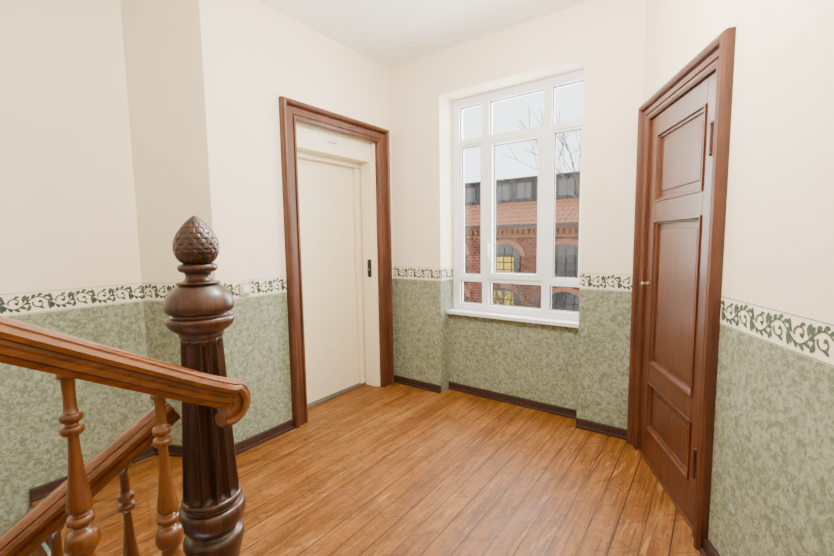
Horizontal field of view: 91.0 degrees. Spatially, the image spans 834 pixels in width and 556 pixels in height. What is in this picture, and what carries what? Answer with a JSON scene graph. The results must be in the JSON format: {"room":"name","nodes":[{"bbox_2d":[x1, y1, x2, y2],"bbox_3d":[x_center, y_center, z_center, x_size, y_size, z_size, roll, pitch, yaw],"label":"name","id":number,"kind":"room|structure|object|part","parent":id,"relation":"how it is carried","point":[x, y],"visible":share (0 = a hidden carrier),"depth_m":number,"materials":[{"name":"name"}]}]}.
{"room":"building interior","nodes":[
{"label":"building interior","id":0,"kind":"room"},
{"bbox_2d":[0,0,151,555],"bbox_3d":[-2.409,0.591,1.676,0.250,4.380,2.745,3,7,36],"label":"wall","id":1,"kind":"structure","parent":0,"point":[68,217],"depth_m":2.15,"materials":[{"name":"white paint"}]},
{"bbox_2d":[0,283,142,316],"bbox_3d":[-2.032,0.137,1.943,0.001,0.108,1.295,3,7,36],"label":"trim","id":2,"kind":"structure","parent":1,"relation":"attached to","point":[51,304],"depth_m":2.18,"materials":[{"name":"white paper"}]},
{"bbox_2d":[29,445,153,501],"bbox_3d":[-1.795,1.085,2.315,0.030,0.062,0.575,3,7,36],"label":"baseboard","id":3,"kind":"structure","parent":1,"relation":"attached to","point":[37,493],"depth_m":2.14,"materials":[{"name":"brown wood"}]},
{"bbox_2d":[120,0,394,444],"bbox_3d":[-0.938,-0.310,3.054,0.421,2.880,1.855,3,7,36],"label":"wall","id":4,"kind":"structure","parent":0,"point":[254,54],"depth_m":2.47,"materials":[{"name":"white paint"}]},
{"bbox_2d":[142,284,177,300],"bbox_3d":[-1.413,0.083,2.431,0.479,0.108,0.001,0,5,7],"label":"trim","id":5,"kind":"structure","parent":4,"relation":"attached to","point":[155,286],"depth_m":2.45,"materials":[{"name":"white paper"}]},
{"bbox_2d":[153,445,181,456],"bbox_3d":[-1.401,1.061,2.509,0.479,0.062,0.030,0,5,7],"label":"baseboard","id":6,"kind":"structure","parent":4,"relation":"attached to","point":[173,450],"depth_m":2.52,"materials":[{"name":"brown wood"}]},
{"bbox_2d":[239,283,250,295],"bbox_3d":[-1.060,0.070,2.533,0.026,0.072,0.072,3,7,36],"label":"light switch","id":7,"kind":"object","parent":4,"relation":"attached to","point":[244,289],"visible":1,"depth_m":2.52,"materials":[{"name":"beige plastic"}]},
{"bbox_2d":[221,276,286,298],"bbox_3d":[-1.031,0.063,2.595,0.001,0.108,0.484,3,7,36],"label":"trim","id":8,"kind":"structure","parent":4,"relation":"attached to","point":[270,283],"depth_m":2.64,"materials":[{"name":"paper"}]},
{"bbox_2d":[235,419,294,454],"bbox_3d":[-1.006,1.040,2.678,0.030,0.062,0.484,3,7,36],"label":"baseboard","id":9,"kind":"structure","parent":4,"relation":"attached to","point":[271,433],"depth_m":2.68,"materials":[{"name":"brown wood"}]},
{"bbox_2d":[278,96,393,428],"bbox_3d":[-0.650,-0.116,3.271,0.295,2.245,1.080,3,7,36],"label":"door","id":10,"kind":"structure","parent":4,"relation":"in","point":[336,191],"depth_m":3.38,"materials":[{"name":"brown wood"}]},
{"bbox_3d":[-0.648,-1.038,3.149,0.003,0.024,0.100,3,7,36],"label":"label plate","id":11,"kind":"part","parent":10,"relation":"part of","materials":[{"name":"white plastic"}]},
{"bbox_3d":[-0.517,-0.005,3.652,0.050,1.921,0.062,3,7,36],"label":"post","id":12,"kind":"part","parent":10,"relation":"part of","materials":[{"name":"beige paint"}]},
{"bbox_3d":[-0.416,-0.085,3.572,0.036,0.160,0.016,3,7,36],"label":"call button panel","id":13,"kind":"part","parent":10,"relation":"part of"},
{"bbox_2d":[31,382,701,555],"bbox_3d":[0.072,1.162,2.185,3.200,0.120,2.560,3,7,36],"label":"floor","id":14,"kind":"structure","parent":0,"point":[397,469],"depth_m":2.15,"materials":[{"name":"brown wood"}]},
{"bbox_2d":[29,545,47,555],"bbox_3d":[-1.725,1.835,1.078,1.660,0.875,1.448,3,7,36],"label":"flight","id":15,"kind":"object","parent":14,"relation":"attached to","point":[40,551],"visible":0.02,"depth_m":1.96,"materials":[{"name":"brown wood"}]},
{"bbox_2d":[0,402,180,555],"bbox_3d":[-1.025,1.306,0.534,0.058,1.904,1.463,3,7,36],"label":"stair railing","id":16,"kind":"object","parent":15,"relation":"attached to","point":[45,520],"visible":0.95,"depth_m":0.90,"materials":[{"name":"orange wood"}]},
{"bbox_2d":[163,216,245,555],"bbox_3d":[-0.528,0.529,1.052,0.164,1.366,0.164,3,7,36],"label":"newel post","id":17,"kind":"object","parent":14,"relation":"on","point":[213,502],"visible":0.88,"depth_m":0.99,"materials":[{"name":"brown wood"}]},
{"bbox_3d":[-0.345,0.923,-0.018,1.291,0.875,1.470,3,7,36],"label":"flight","id":18,"kind":"object","parent":14,"relation":"on","visible":0},
{"bbox_2d":[0,316,250,555],"bbox_3d":[-0.867,0.358,0.375,0.062,1.813,1.549,3,7,36],"label":"stair railing","id":19,"kind":"object","parent":18,"relation":"attached to","point":[70,358],"visible":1,"depth_m":0.74,"materials":[{"name":"orange wood"}]},
{"bbox_3d":[-0.873,-0.071,0.335,0.062,0.952,1.549,3,7,36],"label":"handrail","id":20,"kind":"part","parent":19,"relation":"part of","materials":[{"name":"orange wood"}]},
{"bbox_2d":[256,0,589,67],"bbox_3d":[-0.542,-1.660,1.138,3.700,0.150,4.960,3,7,36],"label":"ceiling","id":21,"kind":"structure","parent":0,"point":[391,33],"depth_m":2.77,"materials":[{"name":"paint"}]},
{"bbox_2d":[389,0,646,428],"bbox_3d":[0.697,-0.349,3.227,2.610,2.880,0.360,3,7,36],"label":"wall","id":22,"kind":"structure","parent":0,"point":[584,369],"depth_m":2.99,"materials":[{"name":"white paint"}]},
{"bbox_2d":[441,267,452,280],"bbox_3d":[0.256,-0.038,3.484,0.001,0.108,0.200,3,7,36],"label":"trim","id":23,"kind":"structure","parent":22,"relation":"attached to","point":[442,270],"depth_m":3.48,"materials":[{"name":"white paper"}]},
{"bbox_2d":[394,375,626,439],"bbox_3d":[0.618,0.964,3.258,1.960,0.062,0.160,3,7,36],"label":"baseboard","id":24,"kind":"structure","parent":22,"relation":"attached to","point":[596,427],"depth_m":3.17,"materials":[{"name":"brown wood"}]},
{"bbox_2d":[393,266,631,291],"bbox_3d":[0.574,-0.009,3.126,1.960,0.108,0.001,3,7,36],"label":"trim","id":25,"kind":"structure","parent":22,"relation":"attached to","point":[619,284],"depth_m":2.71,"materials":[{"name":"white paper"}]},
{"bbox_2d":[447,69,584,327],"bbox_3d":[0.741,-0.566,3.169,1.110,1.780,0.185,3,7,36],"label":"window","id":26,"kind":"structure","parent":22,"relation":"in","point":[545,135],"depth_m":3.21,"materials":[{"name":"white plastic"}]},
{"bbox_3d":[0.466,-0.559,3.444,0.213,1.091,0.050,3,7,36],"label":"sash","id":27,"kind":"part","parent":26,"relation":"part of","materials":[{"name":"white plastic"}]},
{"bbox_3d":[0.575,-0.230,3.309,0.024,0.130,0.045,3,7,36],"label":"handle","id":28,"kind":"part","parent":26,"relation":"part of","materials":[{"name":"white plastic"}]},
{"bbox_3d":[0.771,-0.542,3.206,0.458,1.111,0.074,3,7,36],"label":"sash","id":29,"kind":"part","parent":26,"relation":"part of","materials":[{"name":"white plastic"}]},
{"bbox_3d":[1.093,-0.526,2.985,0.222,1.091,0.050,3,7,36],"label":"sash","id":30,"kind":"part","parent":26,"relation":"part of","materials":[{"name":"white plastic"}]},
{"bbox_2d":[643,0,833,555],"bbox_3d":[1.331,-0.203,1.559,0.300,2.880,1.906,0,5,11],"label":"wall","id":31,"kind":"structure","parent":0,"point":[772,493],"depth_m":1.30,"materials":[{"name":"white paint"}]},
{"bbox_2d":[627,26,735,550],"bbox_3d":[1.309,0.061,2.046,0.162,2.063,0.936,0,5,11],"label":"door","id":32,"kind":"structure","parent":31,"relation":"in","point":[683,131],"depth_m":1.95,"materials":[{"name":"brown wood"}]},
{"bbox_3d":[1.291,0.760,2.117,0.025,0.280,0.534,0,5,11],"label":"panel","id":33,"kind":"part","parent":32,"relation":"part of","materials":[{"name":"red wood"}]},
{"bbox_3d":[1.282,0.110,2.056,0.025,0.815,0.534,0,5,11],"label":"panel","id":34,"kind":"part","parent":32,"relation":"part of","materials":[{"name":"red wood"}]},
{"bbox_3d":[1.272,-0.577,1.993,0.025,0.365,0.534,0,5,11],"label":"panel","id":35,"kind":"part","parent":32,"relation":"part of","materials":[{"name":"red wood"}]},
{"bbox_2d":[700,539,719,555],"bbox_3d":[1.096,1.145,1.234,0.030,0.062,0.930,0,5,11],"label":"baseboard","id":36,"kind":"structure","parent":31,"relation":"attached to","point":[708,549],"depth_m":1.66,"materials":[{"name":"brown wood"}]},
{"bbox_2d":[720,296,833,366],"bbox_3d":[1.096,0.168,1.141,0.001,0.108,0.930,0,5,11],"label":"trim","id":37,"kind":"structure","parent":31,"relation":"attached to","point":[789,338],"depth_m":1.26,"materials":[{"name":"white paper"}]},
{"label":"outside","id":38,"kind":"structure","parent":0,"visible":0},
{"bbox_3d":[7.026,3.231,22.575,45.000,0.200,36.000,3,7,36],"label":"ground","id":39,"kind":"structure","parent":38,"visible":0},
{"bbox_2d":[471,265,540,307],"bbox_3d":[2.817,1.797,12.662,2.293,4.605,3.057,1,6,19],"label":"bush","id":40,"kind":"object","parent":39,"relation":"on","point":[537,299],"visible":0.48,"depth_m":12.06,"materials":[{"name":"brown plant"}]},
{"bbox_2d":[464,171,579,311],"bbox_3d":[4.783,-0.171,16.710,20.400,7.720,5.500,3,7,36],"label":"brick building","id":41,"kind":"structure","parent":39,"relation":"on","point":[516,198],"depth_m":14.94,"materials":[{"name":"brick"}]},
{"bbox_3d":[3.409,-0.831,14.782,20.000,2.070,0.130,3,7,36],"label":"cornice","id":42,"kind":"part","parent":41,"relation":"part of","materials":[{"name":"brick"}]},
{"bbox_2d":[501,104,580,202],"bbox_3d":[5.497,0.205,8.744,5.159,8.424,5.847,-5,7,-37],"label":"bare tree","id":43,"kind":"object","parent":39,"relation":"on","point":[563,134],"visible":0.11,"depth_m":9.13,"materials":[{"name":"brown plant"}]}
]}

